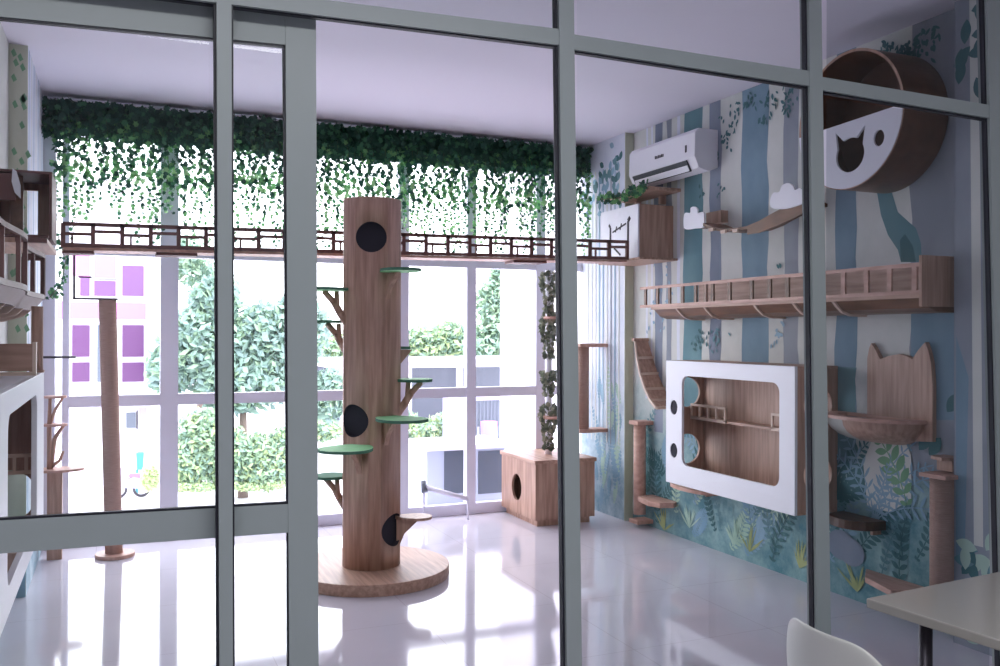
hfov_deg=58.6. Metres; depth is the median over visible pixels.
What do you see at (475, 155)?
ivy vine
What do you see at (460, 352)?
tree
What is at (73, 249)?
bridge
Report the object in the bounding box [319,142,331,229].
ivy vine
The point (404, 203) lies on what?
ivy vine
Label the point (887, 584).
step
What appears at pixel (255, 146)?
ivy vine
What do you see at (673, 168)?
outlet
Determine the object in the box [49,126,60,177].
ivy vine
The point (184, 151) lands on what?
ivy vine
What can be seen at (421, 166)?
ivy vine
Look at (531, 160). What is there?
ivy vine
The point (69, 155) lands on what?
ivy vine
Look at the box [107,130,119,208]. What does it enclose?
ivy vine
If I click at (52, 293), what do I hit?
ivy garland
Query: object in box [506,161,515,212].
ivy vine
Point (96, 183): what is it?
ivy vine
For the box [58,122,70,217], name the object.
ivy vine
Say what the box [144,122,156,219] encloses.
ivy vine
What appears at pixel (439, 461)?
building
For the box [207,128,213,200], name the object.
ivy vine
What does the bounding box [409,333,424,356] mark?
tree
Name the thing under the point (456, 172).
ivy vine
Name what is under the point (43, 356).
shelf
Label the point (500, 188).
ivy vine
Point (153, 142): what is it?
ivy vine
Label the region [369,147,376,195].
ivy vine
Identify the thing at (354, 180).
ivy vine
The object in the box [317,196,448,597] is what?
tower
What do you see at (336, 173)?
ivy vine
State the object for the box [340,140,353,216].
ivy vine
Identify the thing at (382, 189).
ivy vine
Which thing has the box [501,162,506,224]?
ivy vine
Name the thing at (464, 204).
ivy vine
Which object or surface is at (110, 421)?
post
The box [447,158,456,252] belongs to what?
ivy vine
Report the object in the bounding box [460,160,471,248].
ivy vine
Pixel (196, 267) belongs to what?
tree
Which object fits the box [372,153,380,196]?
ivy vine
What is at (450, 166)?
ivy vine
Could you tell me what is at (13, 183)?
house
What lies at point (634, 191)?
ivy garland
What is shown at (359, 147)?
ivy vine
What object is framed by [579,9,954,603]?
wall
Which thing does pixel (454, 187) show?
ivy vine
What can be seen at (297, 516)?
door
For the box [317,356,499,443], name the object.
building
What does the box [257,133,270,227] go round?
ivy vine
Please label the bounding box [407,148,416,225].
ivy vine
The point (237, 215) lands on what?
ivy vine
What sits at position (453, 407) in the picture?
pavilion
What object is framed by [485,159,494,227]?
ivy vine
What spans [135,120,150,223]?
ivy vine
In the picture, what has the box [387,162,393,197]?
ivy vine
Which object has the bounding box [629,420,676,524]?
post
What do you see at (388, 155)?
ivy vine
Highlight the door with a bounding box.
[0,0,318,665]
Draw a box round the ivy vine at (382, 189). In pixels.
[380,143,391,197]
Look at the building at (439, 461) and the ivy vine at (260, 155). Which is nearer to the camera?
the ivy vine at (260, 155)
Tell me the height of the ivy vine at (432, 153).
0.754 m
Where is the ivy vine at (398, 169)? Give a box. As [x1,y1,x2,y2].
[391,149,401,199]
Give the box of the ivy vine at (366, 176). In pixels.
[364,142,371,195]
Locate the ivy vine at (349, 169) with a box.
[341,150,353,237]
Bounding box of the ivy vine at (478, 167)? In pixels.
[475,166,482,232]
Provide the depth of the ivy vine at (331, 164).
6.81 m
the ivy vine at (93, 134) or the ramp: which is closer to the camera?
the ivy vine at (93, 134)
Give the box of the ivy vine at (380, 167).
[376,160,383,195]
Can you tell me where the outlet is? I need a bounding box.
[632,160,691,186]
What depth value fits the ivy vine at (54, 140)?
6.09 m
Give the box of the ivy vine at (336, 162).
[332,152,341,229]
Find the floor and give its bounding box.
[0,510,991,665]
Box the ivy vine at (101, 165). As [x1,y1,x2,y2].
[98,124,108,199]
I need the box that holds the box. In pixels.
[0,342,36,375]
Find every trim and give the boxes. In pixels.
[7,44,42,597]
[199,495,501,513]
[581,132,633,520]
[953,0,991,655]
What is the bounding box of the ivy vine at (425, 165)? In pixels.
[421,152,432,230]
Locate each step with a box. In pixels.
[670,483,717,496]
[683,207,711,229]
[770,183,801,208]
[829,511,885,534]
[865,569,922,593]
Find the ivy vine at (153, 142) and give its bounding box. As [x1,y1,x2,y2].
[145,134,156,208]
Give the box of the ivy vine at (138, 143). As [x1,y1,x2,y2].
[130,120,144,242]
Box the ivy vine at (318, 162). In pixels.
[316,140,323,248]
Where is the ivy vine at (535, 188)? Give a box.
[532,167,540,254]
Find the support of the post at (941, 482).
attached to the wall at (759, 152)
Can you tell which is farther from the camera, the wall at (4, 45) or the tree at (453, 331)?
the tree at (453, 331)
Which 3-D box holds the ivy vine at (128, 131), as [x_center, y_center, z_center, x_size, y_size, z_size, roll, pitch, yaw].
[-2.586,-1.192,6.173,0.097,0.475,0.068,0,0,-41]
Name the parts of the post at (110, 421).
plate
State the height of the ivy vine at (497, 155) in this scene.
0.856 m
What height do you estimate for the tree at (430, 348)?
3.468 m
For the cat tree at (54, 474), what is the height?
1.086 m
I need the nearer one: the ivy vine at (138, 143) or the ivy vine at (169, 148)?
the ivy vine at (138, 143)
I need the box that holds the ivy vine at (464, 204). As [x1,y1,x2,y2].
[459,156,469,211]
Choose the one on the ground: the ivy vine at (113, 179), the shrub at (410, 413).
the shrub at (410, 413)
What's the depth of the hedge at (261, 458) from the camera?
28.50 m
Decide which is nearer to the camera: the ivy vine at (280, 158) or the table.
the table
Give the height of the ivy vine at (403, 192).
0.591 m
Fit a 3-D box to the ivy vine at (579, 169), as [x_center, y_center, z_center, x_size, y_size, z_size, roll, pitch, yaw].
[0.708,-1.033,7.616,0.116,0.799,0.060,0,0,-23]
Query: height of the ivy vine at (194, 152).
0.856 m
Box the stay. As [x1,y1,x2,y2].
[421,480,468,519]
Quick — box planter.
[481,421,496,437]
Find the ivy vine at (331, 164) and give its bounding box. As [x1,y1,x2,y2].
[323,145,336,249]
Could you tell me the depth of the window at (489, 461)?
8.11 m
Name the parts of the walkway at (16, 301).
rail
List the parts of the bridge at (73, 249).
support plate, support plate, support plate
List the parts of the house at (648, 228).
panel, board, panel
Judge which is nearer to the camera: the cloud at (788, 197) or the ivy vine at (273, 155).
the cloud at (788, 197)
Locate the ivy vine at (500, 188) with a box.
[494,156,506,241]
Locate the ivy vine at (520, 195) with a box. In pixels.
[515,159,527,243]
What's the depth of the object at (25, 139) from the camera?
5.07 m
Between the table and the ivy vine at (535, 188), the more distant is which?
the ivy vine at (535, 188)
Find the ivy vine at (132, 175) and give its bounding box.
[126,127,137,221]
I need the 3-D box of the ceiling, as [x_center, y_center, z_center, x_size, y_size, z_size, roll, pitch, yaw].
[-1.658,-1.717,1.466,10.100,0.150,10.400,0,0,-23]
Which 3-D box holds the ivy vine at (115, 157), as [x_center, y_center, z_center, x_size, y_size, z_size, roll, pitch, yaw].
[-2.661,-1.181,6.177,0.090,0.591,0.074,0,0,-23]
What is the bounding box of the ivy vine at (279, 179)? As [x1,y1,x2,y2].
[274,141,282,208]
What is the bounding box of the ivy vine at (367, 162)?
[364,145,374,195]
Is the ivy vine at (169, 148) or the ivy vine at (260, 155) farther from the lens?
the ivy vine at (260, 155)
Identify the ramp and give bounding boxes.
[632,338,665,408]
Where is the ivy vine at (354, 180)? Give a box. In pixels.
[350,146,360,196]
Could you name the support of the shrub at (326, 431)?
on the ground
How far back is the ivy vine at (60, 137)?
6.03 m
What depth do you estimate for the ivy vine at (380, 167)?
6.99 m
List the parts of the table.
leg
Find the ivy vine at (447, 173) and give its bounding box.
[441,153,450,233]
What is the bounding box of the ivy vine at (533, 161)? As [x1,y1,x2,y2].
[527,160,536,233]
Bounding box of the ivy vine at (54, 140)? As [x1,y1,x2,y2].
[50,125,61,228]
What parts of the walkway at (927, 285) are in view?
railing, panel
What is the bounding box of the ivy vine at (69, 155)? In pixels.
[66,116,77,239]
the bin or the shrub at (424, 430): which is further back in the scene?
the shrub at (424, 430)
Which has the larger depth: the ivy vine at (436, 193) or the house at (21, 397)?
the ivy vine at (436, 193)
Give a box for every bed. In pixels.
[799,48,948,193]
[828,342,935,444]
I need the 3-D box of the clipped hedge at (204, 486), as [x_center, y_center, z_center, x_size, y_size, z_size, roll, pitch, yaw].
[-8.739,4.920,28.562,3.826,0.509,0.907,0,0,-23]
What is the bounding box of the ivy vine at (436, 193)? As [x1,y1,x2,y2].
[432,150,442,223]
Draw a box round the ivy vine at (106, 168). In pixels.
[101,119,111,193]
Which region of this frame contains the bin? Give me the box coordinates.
[136,452,143,492]
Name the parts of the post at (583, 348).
mounting plate, mounting plate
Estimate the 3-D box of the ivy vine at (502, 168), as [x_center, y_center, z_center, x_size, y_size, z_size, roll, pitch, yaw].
[0.020,-1.021,7.353,0.104,0.804,0.065,0,0,-23]
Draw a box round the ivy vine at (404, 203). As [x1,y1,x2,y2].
[401,159,411,229]
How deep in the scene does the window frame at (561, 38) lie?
2.73 m
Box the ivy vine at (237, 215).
[234,136,244,242]
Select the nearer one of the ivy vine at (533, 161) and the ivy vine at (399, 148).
the ivy vine at (399, 148)
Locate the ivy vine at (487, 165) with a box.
[479,157,491,243]
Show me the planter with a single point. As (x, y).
(488, 428)
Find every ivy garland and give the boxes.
[45,233,69,299]
[597,179,648,204]
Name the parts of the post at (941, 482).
mounting plate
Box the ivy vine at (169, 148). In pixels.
[162,130,172,212]
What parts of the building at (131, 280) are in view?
pane, pane, pane, pane, pane, pane, pane, pane, pane, pane, pane, pane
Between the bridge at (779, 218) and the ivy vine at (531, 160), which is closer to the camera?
the bridge at (779, 218)
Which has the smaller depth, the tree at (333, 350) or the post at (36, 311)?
the post at (36, 311)
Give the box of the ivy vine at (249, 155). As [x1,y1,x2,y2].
[247,136,255,206]
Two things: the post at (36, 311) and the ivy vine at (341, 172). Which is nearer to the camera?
the post at (36, 311)
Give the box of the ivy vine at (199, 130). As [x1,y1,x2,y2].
[193,128,207,225]
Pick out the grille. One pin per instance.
(453, 459)
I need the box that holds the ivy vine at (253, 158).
[249,134,261,241]
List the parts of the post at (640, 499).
mounting plate, mounting plate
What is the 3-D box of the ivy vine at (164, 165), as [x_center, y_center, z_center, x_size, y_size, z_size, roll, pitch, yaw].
[-2.385,-1.062,6.275,0.104,0.804,0.065,0,0,-23]
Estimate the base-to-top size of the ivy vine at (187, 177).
0.534 m
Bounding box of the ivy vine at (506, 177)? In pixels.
[501,170,510,240]
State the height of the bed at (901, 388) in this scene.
0.551 m
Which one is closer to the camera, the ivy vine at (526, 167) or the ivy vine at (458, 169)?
the ivy vine at (458, 169)
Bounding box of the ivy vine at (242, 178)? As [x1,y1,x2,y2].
[237,131,248,211]
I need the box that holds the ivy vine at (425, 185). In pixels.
[419,150,428,233]
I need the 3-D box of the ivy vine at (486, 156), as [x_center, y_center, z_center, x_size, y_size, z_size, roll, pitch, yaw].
[-0.108,-1.111,7.244,0.095,0.682,0.072,0,0,-23]
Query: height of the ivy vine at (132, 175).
0.682 m
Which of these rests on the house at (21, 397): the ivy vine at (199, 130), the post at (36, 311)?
the post at (36, 311)
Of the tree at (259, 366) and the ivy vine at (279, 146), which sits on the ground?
the tree at (259, 366)
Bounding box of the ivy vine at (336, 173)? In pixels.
[330,140,343,230]
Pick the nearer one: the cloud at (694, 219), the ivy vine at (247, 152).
the cloud at (694, 219)
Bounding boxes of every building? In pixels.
[56,174,157,492]
[317,356,499,443]
[408,435,512,504]
[500,172,578,449]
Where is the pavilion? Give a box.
[443,396,499,438]
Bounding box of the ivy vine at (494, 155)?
[490,153,499,239]
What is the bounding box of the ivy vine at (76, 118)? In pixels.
[68,115,81,212]
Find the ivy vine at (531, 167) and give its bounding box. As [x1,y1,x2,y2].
[524,156,536,236]
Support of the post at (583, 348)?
attached to the wall at (759, 152)
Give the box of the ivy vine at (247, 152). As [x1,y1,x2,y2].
[245,145,253,225]
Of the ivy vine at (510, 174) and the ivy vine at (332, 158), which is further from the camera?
the ivy vine at (510, 174)
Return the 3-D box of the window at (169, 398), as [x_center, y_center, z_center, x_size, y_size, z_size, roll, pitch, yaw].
[-1.136,0.021,7.093,4.225,2.980,0.070,0,0,-23]
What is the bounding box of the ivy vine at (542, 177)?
[541,176,548,215]
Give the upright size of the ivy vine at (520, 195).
0.728 m
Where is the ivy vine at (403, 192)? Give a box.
[399,146,408,220]
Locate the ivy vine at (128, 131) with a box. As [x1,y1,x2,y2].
[120,129,134,193]
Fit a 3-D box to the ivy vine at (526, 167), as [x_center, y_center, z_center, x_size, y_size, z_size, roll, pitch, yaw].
[0.210,-1.052,7.386,0.104,0.804,0.065,0,0,-23]
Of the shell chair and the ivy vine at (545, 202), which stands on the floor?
the shell chair
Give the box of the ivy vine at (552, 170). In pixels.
[546,163,554,232]
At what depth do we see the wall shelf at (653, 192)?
6.76 m
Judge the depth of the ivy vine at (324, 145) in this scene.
6.71 m
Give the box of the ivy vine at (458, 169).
[453,153,463,247]
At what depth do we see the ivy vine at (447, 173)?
7.17 m
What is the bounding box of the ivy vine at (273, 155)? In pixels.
[268,140,281,246]
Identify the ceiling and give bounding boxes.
[1,0,957,148]
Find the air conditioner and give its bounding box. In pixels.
[629,128,717,186]
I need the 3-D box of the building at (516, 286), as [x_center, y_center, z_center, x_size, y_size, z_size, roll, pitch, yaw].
[0.825,0.524,10.313,1.666,10.000,0.300,0,0,-23]
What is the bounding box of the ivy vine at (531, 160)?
[526,158,537,242]
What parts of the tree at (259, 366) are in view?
crown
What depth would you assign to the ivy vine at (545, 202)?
7.44 m
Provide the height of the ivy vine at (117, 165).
0.799 m
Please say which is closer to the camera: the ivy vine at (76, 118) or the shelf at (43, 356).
the shelf at (43, 356)
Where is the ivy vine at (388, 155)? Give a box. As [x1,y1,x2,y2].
[385,146,395,197]
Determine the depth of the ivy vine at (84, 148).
6.17 m
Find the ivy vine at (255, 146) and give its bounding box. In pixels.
[249,131,260,210]
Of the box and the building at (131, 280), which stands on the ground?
the building at (131, 280)
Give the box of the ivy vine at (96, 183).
[93,128,105,189]
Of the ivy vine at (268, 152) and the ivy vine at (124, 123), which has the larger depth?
the ivy vine at (268, 152)
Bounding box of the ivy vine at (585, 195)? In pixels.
[582,163,592,242]
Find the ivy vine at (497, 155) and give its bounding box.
[491,154,502,252]
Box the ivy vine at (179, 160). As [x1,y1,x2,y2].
[174,131,187,242]
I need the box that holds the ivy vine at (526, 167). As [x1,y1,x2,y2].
[520,158,530,253]
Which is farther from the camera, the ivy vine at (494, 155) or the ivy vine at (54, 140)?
the ivy vine at (494, 155)
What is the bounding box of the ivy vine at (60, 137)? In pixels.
[57,116,67,191]
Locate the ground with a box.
[69,383,499,512]
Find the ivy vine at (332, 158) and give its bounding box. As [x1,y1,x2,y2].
[326,149,335,207]
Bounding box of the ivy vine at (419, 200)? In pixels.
[413,149,422,226]
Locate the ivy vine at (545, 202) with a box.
[542,155,552,243]
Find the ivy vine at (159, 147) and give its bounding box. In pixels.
[150,141,163,243]
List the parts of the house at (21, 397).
panel, panel, railing, railing, panel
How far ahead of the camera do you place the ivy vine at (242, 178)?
6.53 m
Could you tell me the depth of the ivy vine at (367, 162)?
6.86 m
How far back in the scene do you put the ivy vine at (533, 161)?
7.51 m
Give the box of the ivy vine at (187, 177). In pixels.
[183,128,191,201]
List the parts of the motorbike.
seat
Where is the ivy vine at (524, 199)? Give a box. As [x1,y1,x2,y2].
[522,169,529,231]
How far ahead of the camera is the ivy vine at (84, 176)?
6.16 m
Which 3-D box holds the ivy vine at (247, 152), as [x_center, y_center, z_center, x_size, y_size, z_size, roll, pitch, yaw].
[-1.848,-1.131,6.564,0.095,0.682,0.072,0,0,-23]
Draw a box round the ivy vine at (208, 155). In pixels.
[200,136,213,246]
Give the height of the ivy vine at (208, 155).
0.856 m
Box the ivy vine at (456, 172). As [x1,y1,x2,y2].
[449,157,461,252]
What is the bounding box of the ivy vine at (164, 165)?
[154,125,168,238]
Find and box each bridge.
[61,222,628,264]
[703,203,827,234]
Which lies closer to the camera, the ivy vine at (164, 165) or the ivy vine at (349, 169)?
the ivy vine at (164, 165)
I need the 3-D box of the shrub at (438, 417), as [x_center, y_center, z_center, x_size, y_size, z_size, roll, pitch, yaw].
[-2.651,4.351,42.472,2.192,1.332,1.577,0,0,-23]
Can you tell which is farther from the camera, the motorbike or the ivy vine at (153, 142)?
the motorbike
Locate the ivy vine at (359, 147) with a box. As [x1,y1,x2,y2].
[355,142,367,195]
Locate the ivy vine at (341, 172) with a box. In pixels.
[335,141,348,238]
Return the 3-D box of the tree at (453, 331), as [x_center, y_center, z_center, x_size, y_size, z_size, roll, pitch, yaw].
[-3.743,0.329,65.901,3.786,3.089,3.107,0,0,-23]
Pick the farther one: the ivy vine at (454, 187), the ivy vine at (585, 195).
the ivy vine at (585, 195)
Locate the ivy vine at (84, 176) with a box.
[81,126,90,199]
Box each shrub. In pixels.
[318,419,342,443]
[409,409,419,437]
[409,421,442,437]
[428,412,442,436]
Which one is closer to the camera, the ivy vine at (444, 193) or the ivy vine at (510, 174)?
the ivy vine at (444, 193)
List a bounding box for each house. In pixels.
[0,168,56,254]
[0,373,43,635]
[500,447,596,526]
[598,204,677,265]
[666,360,837,515]
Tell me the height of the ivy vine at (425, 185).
0.682 m
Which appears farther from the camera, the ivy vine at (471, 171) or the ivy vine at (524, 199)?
the ivy vine at (524, 199)
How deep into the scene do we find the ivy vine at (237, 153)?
6.46 m
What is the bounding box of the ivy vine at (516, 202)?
[513,160,521,230]
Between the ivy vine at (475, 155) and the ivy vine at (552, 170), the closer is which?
the ivy vine at (475, 155)
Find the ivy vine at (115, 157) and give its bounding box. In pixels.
[109,123,121,204]
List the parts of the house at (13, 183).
ear trim, post, panel, panel, panel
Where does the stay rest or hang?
on the floor
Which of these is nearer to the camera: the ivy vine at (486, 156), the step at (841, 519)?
the step at (841, 519)
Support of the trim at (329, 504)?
attached to the wall at (49, 306)
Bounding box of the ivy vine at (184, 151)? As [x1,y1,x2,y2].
[178,149,191,230]
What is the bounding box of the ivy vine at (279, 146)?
[276,146,282,227]
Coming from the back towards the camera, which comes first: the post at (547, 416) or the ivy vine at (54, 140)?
the post at (547, 416)
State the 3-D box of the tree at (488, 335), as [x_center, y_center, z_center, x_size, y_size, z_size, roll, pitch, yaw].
[-0.736,0.248,62.752,4.318,10.759,3.536,0,0,-23]
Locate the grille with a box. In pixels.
[444,450,463,492]
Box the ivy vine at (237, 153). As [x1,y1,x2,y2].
[234,132,241,188]
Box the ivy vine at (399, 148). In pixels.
[396,147,405,198]
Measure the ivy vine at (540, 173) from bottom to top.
0.754 m
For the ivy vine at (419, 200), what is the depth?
7.04 m
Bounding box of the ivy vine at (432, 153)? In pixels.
[427,151,437,242]
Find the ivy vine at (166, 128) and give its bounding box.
[163,127,174,213]
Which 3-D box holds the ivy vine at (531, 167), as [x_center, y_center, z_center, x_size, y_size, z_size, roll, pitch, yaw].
[0.257,-1.050,7.432,0.107,0.856,0.053,0,0,-35]
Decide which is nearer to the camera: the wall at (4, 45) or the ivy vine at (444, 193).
the wall at (4, 45)
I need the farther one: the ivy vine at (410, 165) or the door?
the ivy vine at (410, 165)
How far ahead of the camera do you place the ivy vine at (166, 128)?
6.35 m
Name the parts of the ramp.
rail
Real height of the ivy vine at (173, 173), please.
0.534 m
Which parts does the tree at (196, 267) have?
crown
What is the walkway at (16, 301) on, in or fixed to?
attached to the wall at (4, 45)
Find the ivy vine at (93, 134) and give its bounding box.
[86,125,100,213]
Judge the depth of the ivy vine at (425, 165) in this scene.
7.03 m
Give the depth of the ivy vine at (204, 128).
6.38 m
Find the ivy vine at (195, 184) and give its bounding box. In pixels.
[191,129,203,212]
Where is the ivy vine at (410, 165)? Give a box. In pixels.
[407,146,415,212]
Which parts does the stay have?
rod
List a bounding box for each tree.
[44,395,84,559]
[144,273,342,497]
[158,230,241,408]
[322,333,342,356]
[409,321,449,355]
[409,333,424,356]
[432,318,463,355]
[448,340,477,355]
[457,269,499,355]
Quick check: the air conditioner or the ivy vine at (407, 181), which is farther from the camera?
the ivy vine at (407, 181)
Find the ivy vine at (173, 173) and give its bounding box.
[170,129,179,200]
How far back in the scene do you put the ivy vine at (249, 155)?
6.52 m
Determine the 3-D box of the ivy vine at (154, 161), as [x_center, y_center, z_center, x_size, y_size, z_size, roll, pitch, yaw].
[-2.435,-1.060,6.308,0.116,0.799,0.060,0,0,-23]
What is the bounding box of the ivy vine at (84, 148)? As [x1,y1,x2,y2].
[81,134,91,219]
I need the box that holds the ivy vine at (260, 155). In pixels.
[255,134,268,246]
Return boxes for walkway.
[0,217,45,321]
[640,255,953,320]
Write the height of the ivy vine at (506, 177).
0.682 m
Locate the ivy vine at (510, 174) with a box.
[505,171,512,212]
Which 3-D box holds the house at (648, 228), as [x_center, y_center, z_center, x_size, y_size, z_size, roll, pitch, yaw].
[1.058,-0.750,6.880,0.329,0.416,0.615,0,0,-23]
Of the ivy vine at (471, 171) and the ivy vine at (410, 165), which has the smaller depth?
the ivy vine at (410, 165)
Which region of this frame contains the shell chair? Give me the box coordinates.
[787,618,881,665]
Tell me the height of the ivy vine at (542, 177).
0.475 m
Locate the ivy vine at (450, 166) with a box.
[446,149,455,232]
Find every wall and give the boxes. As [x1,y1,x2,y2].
[0,21,8,371]
[43,97,495,550]
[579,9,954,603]
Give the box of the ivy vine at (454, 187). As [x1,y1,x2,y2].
[451,152,459,209]
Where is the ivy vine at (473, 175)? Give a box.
[469,157,478,234]
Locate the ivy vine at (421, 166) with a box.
[415,151,426,249]
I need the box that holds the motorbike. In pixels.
[121,469,148,497]
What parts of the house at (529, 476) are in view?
panel, hole panel, panel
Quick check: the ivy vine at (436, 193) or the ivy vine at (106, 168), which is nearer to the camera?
the ivy vine at (106, 168)
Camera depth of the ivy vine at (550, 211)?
7.55 m
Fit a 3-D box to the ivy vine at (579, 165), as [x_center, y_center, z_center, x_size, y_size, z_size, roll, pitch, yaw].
[0.667,-1.183,7.565,0.076,0.534,0.058,0,0,-23]
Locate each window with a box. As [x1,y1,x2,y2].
[62,136,581,526]
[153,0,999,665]
[478,450,501,493]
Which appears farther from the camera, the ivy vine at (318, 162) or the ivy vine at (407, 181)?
the ivy vine at (407, 181)
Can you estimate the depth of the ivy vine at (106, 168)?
6.13 m
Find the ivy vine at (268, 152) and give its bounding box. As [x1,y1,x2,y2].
[264,139,275,222]
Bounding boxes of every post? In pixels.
[29,306,44,372]
[73,256,134,560]
[537,270,556,453]
[578,343,607,432]
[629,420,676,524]
[919,454,957,585]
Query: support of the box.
on the house at (21, 397)
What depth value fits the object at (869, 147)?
4.60 m
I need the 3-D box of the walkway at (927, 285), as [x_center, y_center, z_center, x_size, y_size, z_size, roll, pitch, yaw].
[1.667,-0.234,5.557,0.250,0.290,2.546,0,0,-23]
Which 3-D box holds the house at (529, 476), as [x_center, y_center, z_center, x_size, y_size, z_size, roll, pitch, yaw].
[0.386,1.256,7.340,0.549,0.520,0.689,0,0,-23]
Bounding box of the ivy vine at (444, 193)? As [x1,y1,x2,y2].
[439,151,448,249]
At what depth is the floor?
4.84 m
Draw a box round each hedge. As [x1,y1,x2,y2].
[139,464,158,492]
[178,407,284,493]
[178,479,284,492]
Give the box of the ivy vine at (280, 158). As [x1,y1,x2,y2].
[276,135,282,241]
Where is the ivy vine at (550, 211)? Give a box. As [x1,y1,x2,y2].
[548,172,553,234]
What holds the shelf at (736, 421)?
attached to the house at (746, 420)
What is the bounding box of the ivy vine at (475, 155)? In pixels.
[468,154,480,242]
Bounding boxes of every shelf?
[43,356,75,357]
[604,186,680,204]
[697,416,778,429]
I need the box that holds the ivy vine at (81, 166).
[74,119,86,214]
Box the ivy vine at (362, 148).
[357,147,366,195]
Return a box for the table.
[867,572,999,665]
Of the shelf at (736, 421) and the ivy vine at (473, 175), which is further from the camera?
the ivy vine at (473, 175)
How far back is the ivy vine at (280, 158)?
6.62 m
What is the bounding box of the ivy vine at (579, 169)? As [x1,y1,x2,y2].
[578,167,587,255]
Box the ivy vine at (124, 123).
[117,120,131,188]
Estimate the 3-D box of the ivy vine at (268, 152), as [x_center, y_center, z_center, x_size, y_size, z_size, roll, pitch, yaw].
[-1.698,-1.125,6.573,0.091,0.621,0.065,0,0,-23]
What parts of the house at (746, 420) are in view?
panel, railing, panel, panel, railing, panel, panel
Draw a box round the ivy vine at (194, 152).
[187,131,197,245]
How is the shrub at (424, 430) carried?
on the ground
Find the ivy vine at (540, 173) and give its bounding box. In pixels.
[535,158,545,241]
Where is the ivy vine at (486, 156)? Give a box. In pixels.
[481,155,490,235]
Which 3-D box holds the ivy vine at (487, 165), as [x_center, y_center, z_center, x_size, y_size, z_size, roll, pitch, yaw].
[-0.118,-1.083,7.263,0.108,0.728,0.057,0,0,-23]
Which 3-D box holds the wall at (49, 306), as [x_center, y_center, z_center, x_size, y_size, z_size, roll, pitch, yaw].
[-1.267,-0.059,7.102,4.820,3.140,0.250,0,0,-23]
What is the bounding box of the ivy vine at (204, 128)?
[198,126,211,192]
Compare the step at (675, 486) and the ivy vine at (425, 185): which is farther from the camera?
the ivy vine at (425, 185)
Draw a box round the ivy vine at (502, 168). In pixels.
[498,161,507,252]
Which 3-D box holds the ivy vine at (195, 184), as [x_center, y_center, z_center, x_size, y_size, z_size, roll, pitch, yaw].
[-2.174,-1.164,6.394,0.091,0.621,0.065,0,0,-23]
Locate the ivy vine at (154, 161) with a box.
[148,134,162,239]
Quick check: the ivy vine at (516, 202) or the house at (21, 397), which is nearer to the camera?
the house at (21, 397)
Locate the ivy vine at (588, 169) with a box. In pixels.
[583,168,593,243]
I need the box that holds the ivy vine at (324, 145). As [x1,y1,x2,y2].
[317,141,328,247]
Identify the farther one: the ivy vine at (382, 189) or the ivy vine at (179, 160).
the ivy vine at (382, 189)
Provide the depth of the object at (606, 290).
7.42 m
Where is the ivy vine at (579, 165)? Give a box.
[576,163,582,224]
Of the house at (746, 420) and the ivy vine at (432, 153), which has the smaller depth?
the house at (746, 420)
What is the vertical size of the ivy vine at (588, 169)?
0.682 m
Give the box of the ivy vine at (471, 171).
[464,164,473,210]
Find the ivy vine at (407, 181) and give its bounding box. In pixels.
[406,151,414,232]
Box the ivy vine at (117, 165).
[112,123,127,230]

